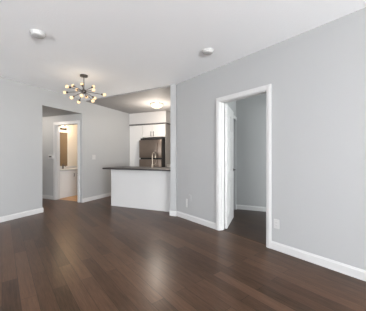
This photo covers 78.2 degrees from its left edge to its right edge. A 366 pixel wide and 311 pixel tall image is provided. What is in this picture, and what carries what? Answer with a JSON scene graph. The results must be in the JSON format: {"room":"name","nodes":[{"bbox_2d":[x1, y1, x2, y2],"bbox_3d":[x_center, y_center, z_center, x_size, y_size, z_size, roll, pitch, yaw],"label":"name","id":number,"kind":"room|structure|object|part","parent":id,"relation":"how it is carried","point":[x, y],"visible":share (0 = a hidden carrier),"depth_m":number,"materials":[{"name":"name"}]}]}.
{"room":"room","nodes":[
{"label":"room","id":0,"kind":"room"},
{"bbox_2d":[42,106,75,116],"bbox_3d":[-3.993,-1.113,5.590,2.280,0.075,1.370,0,0,23],"label":"ceiling","id":1,"kind":"structure","parent":0,"point":[46,112],"depth_m":5.62,"materials":[{"name":"grey paint"}]},
{"bbox_2d":[42,114,78,195],"bbox_3d":[-3.702,-0.050,6.276,2.280,2.500,0.120,0,0,23],"label":"wall","id":2,"kind":"structure","parent":0,"point":[47,122],"depth_m":6.22,"materials":[{"name":"grey paint"}]},
{"bbox_2d":[42,195,52,199],"bbox_3d":[-4.157,1.151,6.395,1.350,0.098,0.015,0,0,23],"label":"baseboard","id":3,"kind":"structure","parent":2,"relation":"attached to","point":[43,196],"depth_m":6.21,"materials":[{"name":"grey paint"}]},
{"bbox_2d":[53,120,79,201],"bbox_3d":[-3.060,0.150,5.991,0.965,2.100,0.142,0,0,23],"label":"trim","id":4,"kind":"structure","parent":2,"relation":"attached to","point":[56,125],"depth_m":6.10,"materials":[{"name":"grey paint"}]},
{"bbox_2d":[0,77,129,216],"bbox_3d":[-4.020,-0.110,2.456,0.120,2.620,12.620,0,0,23],"label":"wall","id":5,"kind":"structure","parent":0,"point":[104,131],"depth_m":4.68,"materials":[{"name":"grey paint"}]},
{"bbox_2d":[0,208,42,221],"bbox_3d":[-4.670,1.151,0.751,0.015,0.098,8.734,0,0,23],"label":"baseboard","id":6,"kind":"structure","parent":5,"relation":"attached to","point":[39,210],"depth_m":4.34,"materials":[{"name":"grey paint"}]},
{"bbox_2d":[82,193,110,202],"bbox_3d":[-2.172,1.151,6.636,0.015,0.098,1.980,0,0,23],"label":"baseboard","id":7,"kind":"structure","parent":5,"relation":"attached to","point":[106,194],"depth_m":6.12,"materials":[{"name":"grey paint"}]},
{"bbox_2d":[60,125,76,166],"bbox_3d":[-3.047,0.000,6.948,1.600,2.400,1.630,0,0,23],"label":"wall","id":8,"kind":"structure","parent":0,"point":[71,131],"depth_m":7.32,"materials":[{"name":"beige paint"}]},
{"bbox_2d":[60,132,66,165],"bbox_3d":[-3.808,-0.195,6.874,0.016,1.050,0.640,0,0,23],"label":"bathroom mirror","id":9,"kind":"object","parent":8,"relation":"attached to","point":[63,136],"visible":0.43,"depth_m":7.03,"materials":[{"name":"brown mirror"}]},
{"bbox_2d":[130,111,169,124],"bbox_3d":[-1.032,-1.216,7.589,1.370,0.367,0.675,0,0,23],"label":"wall","id":10,"kind":"structure","parent":0,"point":[158,116],"depth_m":7.24,"materials":[{"name":"grey paint"}]},
{"bbox_2d":[169,211,176,215],"bbox_3d":[-0.199,1.151,4.471,0.148,0.098,0.015,0,0,23],"label":"baseboard","id":11,"kind":"structure","parent":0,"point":[171,213],"depth_m":4.46,"materials":[{"name":"grey paint"}]},
{"bbox_2d":[170,84,176,210],"bbox_3d":[0.381,-0.110,5.838,0.120,2.620,2.955,0,0,23],"label":"wall","id":12,"kind":"structure","parent":0,"point":[173,87],"depth_m":4.48,"materials":[{"name":"grey paint"}]},
{"bbox_2d":[0,195,365,310],"bbox_3d":[-0.646,1.249,1.051,11.989,0.102,12.670,0,0,23],"label":"floor","id":13,"kind":"structure","parent":0,"point":[94,255],"depth_m":2.41,"materials":[{"name":"brown wood"}]},
{"bbox_2d":[60,166,76,197],"bbox_3d":[-3.482,0.770,6.859,0.626,0.860,1.113,0,0,23],"label":"bathroom vanity","id":14,"kind":"object","parent":13,"relation":"on","point":[68,175],"visible":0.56,"depth_m":6.54,"materials":[{"name":"white paint"}]},
{"bbox_3d":[-3.341,0.787,6.495,0.024,0.675,0.540,0,0,23],"label":"door","id":15,"kind":"part","parent":14,"relation":"part of","materials":[{"name":"white paint"}]},
{"bbox_2d":[60,166,76,170],"bbox_3d":[-3.488,0.391,6.862,0.613,0.102,1.113,0,0,23],"label":"countertop","id":16,"kind":"structure","parent":14,"relation":"on","point":[68,168],"depth_m":6.92,"materials":[{"name":"white stone"}]},
{"bbox_3d":[-3.127,0.787,6.998,0.024,0.675,0.542,0,0,23],"label":"door","id":17,"kind":"part","parent":14,"relation":"part of","materials":[{"name":"white paint"}]},
{"bbox_2d":[130,125,142,165],"bbox_3d":[-1.427,0.105,7.757,0.508,2.190,0.664,0,0,23],"label":"pantry cabinet","id":18,"kind":"object","parent":13,"relation":"on","point":[136,132],"visible":0.4,"depth_m":7.46,"materials":[{"name":"white paint"}]},
{"bbox_2d":[129,122,169,125],"bbox_3d":[-1.028,-1.012,7.575,1.383,0.040,0.693,0,0,23],"label":"crown molding","id":19,"kind":"structure","parent":18,"relation":"on","point":[163,122],"depth_m":7.22,"materials":[{"name":"grey wood"}]},
{"bbox_2d":[111,169,169,211],"bbox_3d":[-0.825,0.761,5.346,1.710,0.878,0.612,0,0,23],"label":"breakfast bar","id":20,"kind":"object","parent":13,"relation":"on","point":[140,189],"visible":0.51,"depth_m":5.07,"materials":[{"name":"white paint"}]},
{"bbox_2d":[102,166,169,170],"bbox_3d":[-0.899,0.304,5.314,1.822,0.036,0.820,0,0,23],"label":"countertop","id":21,"kind":"structure","parent":20,"relation":"on","point":[119,167],"depth_m":5.05,"materials":[{"name":"stone"}]},
{"bbox_3d":[-0.943,1.189,5.067,1.710,0.022,0.006,0,0,23],"label":"shoe moulding","id":22,"kind":"part","parent":20,"relation":"part of","materials":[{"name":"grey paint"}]},
{"bbox_2d":[139,138,164,166],"bbox_3d":[-0.865,0.328,7.330,0.784,1.745,0.940,0,0,23],"label":"refrigerator","id":23,"kind":"object","parent":13,"relation":"on","point":[147,146],"visible":0.52,"depth_m":6.95,"materials":[{"name":"silver metal"}]},
{"bbox_3d":[-1.013,-0.204,6.980,0.784,0.552,0.058,0,0,23],"label":"freezer door","id":24,"kind":"part","parent":23,"relation":"part of","materials":[{"name":"silver metal"}]},
{"bbox_3d":[-1.013,0.625,6.980,0.784,1.010,0.058,0,0,23],"label":"door","id":25,"kind":"part","parent":23,"relation":"part of","materials":[{"name":"silver metal"}]},
{"bbox_2d":[165,124,169,166],"bbox_3d":[-0.413,0.105,7.322,0.018,2.190,0.678,0,0,23],"label":"end panel","id":26,"kind":"object","parent":13,"relation":"on","point":[167,126],"visible":0.24,"depth_m":7.12,"materials":[{"name":"grey wood"}]},
{"bbox_2d":[0,0,365,113],"bbox_3d":[0.403,-1.470,0.606,9.709,0.140,12.670,0,0,23],"label":"ceiling","id":27,"kind":"structure","parent":0,"point":[122,46],"depth_m":2.73,"materials":[{"name":"white paint"}]},
{"bbox_2d":[30,29,45,38],"bbox_3d":[-1.677,-1.397,2.602,0.160,0.044,0.160,0,0,23],"label":"smoke detector","id":28,"kind":"object","parent":27,"relation":"attached to","point":[36,33],"visible":1,"depth_m":2.56,"materials":[{"name":"white plastic"}]},
{"bbox_2d":[63,74,105,103],"bbox_3d":[-1.778,-1.154,3.982,0.776,0.531,0.607,0,0,23],"label":"chandelier","id":29,"kind":"object","parent":27,"relation":"hanging from","point":[83,91],"visible":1,"depth_m":3.98,"materials":[{"name":"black metal"}]},
{"bbox_2d":[150,102,162,108],"bbox_3d":[-0.709,-1.327,6.059,0.356,0.144,0.356,0,0,23],"label":"ceiling light","id":30,"kind":"object","parent":27,"relation":"attached to","point":[156,105],"visible":1,"depth_m":5.95,"materials":[{"name":"white glass"}]},
{"bbox_3d":[-0.709,-1.326,6.059,0.316,0.094,0.316,0,0,23],"label":"lamp shade","id":31,"kind":"part","parent":30,"relation":"part of","materials":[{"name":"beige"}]},
{"bbox_2d":[202,48,213,54],"bbox_3d":[0.339,-1.400,3.050,0.160,0.038,0.160,0,0,23],"label":"detector","id":32,"kind":"object","parent":27,"relation":"attached to","point":[207,51],"visible":1,"depth_m":3.01,"materials":[{"name":"white plastic"}]},
{"bbox_2d":[224,101,235,223],"bbox_3d":[0.876,-0.110,4.430,0.100,2.620,1.400,0,0,23],"label":"wall","id":33,"kind":"structure","parent":0,"point":[232,105],"depth_m":4.97,"materials":[{"name":"grey paint"}]},
{"bbox_2d":[225,104,235,228],"bbox_3d":[0.817,0.176,4.000,0.146,2.027,0.741,0,0,23],"label":"door","id":34,"kind":"structure","parent":33,"relation":"in","point":[229,114],"depth_m":3.85,"materials":[{"name":"white paint"}]},
{"bbox_2d":[236,94,265,206],"bbox_3d":[2.714,-0.110,4.475,4.900,2.620,0.120,0,0,23],"label":"wall","id":35,"kind":"structure","parent":0,"point":[251,111],"depth_m":4.93,"materials":[{"name":"grey paint"}]},
{"bbox_2d":[237,205,265,211],"bbox_3d":[3.056,1.151,4.257,4.100,0.098,0.015,0,0,23],"label":"baseboard","id":36,"kind":"structure","parent":35,"relation":"attached to","point":[243,207],"depth_m":4.91,"materials":[{"name":"grey paint"}]},
{"bbox_2d":[177,7,365,269],"bbox_3d":[2.309,-0.110,1.541,0.100,2.620,7.645,0,0,-39],"label":"wall","id":37,"kind":"structure","parent":0,"point":[316,76],"depth_m":2.57,"materials":[{"name":"grey paint"}]},
{"bbox_2d":[177,211,215,228],"bbox_3d":[0.207,1.151,4.061,0.015,0.098,1.053,0,0,-39],"label":"baseboard","id":38,"kind":"structure","parent":37,"relation":"attached to","point":[210,224],"depth_m":3.99,"materials":[{"name":"grey paint"}]},
{"bbox_2d":[216,84,270,248],"bbox_3d":[0.874,0.138,3.305,0.124,2.124,0.957,0,0,-39],"label":"trim","id":39,"kind":"structure","parent":37,"relation":"attached to","point":[266,89],"depth_m":3.45,"materials":[{"name":"white paint"}]},
{"bbox_2d":[274,219,278,228],"bbox_3d":[1.185,0.868,2.851,0.009,0.116,0.074,0,0,-39],"label":"wall outlet","id":40,"kind":"object","parent":37,"relation":"attached to","point":[276,222],"visible":1,"depth_m":2.85,"materials":[{"name":"white plastic"}]},
{"bbox_2d":[271,241,365,280],"bbox_3d":[2.900,1.151,0.714,0.015,0.098,5.616,0,0,-39],"label":"baseboard","id":41,"kind":"structure","parent":37,"relation":"attached to","point":[346,269],"depth_m":2.44,"materials":[{"name":"grey paint"}]},
{"bbox_3d":[-0.306,-0.100,7.713,2.610,2.599,0.120,0,0,23],"label":"wall","id":42,"kind":"structure","parent":0,"visible":0},
{"bbox_2d":[143,124,164,137],"bbox_3d":[-0.810,-0.790,7.479,0.834,0.400,0.693,0,0,23],"label":"upper cabinet","id":43,"kind":"object","parent":42,"relation":"attached to","point":[157,130],"visible":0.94,"depth_m":7.19,"materials":[{"name":"white paint"}]},
{"bbox_3d":[-1.144,-0.790,7.287,0.366,0.396,0.019,0,0,23],"label":"door","id":44,"kind":"part","parent":43,"relation":"part of","materials":[{"name":"white paint"}]},
{"bbox_3d":[-0.760,-0.790,7.124,0.460,0.396,0.019,0,0,23],"label":"door","id":45,"kind":"part","parent":43,"relation":"part of","materials":[{"name":"white paint"}]}
]}

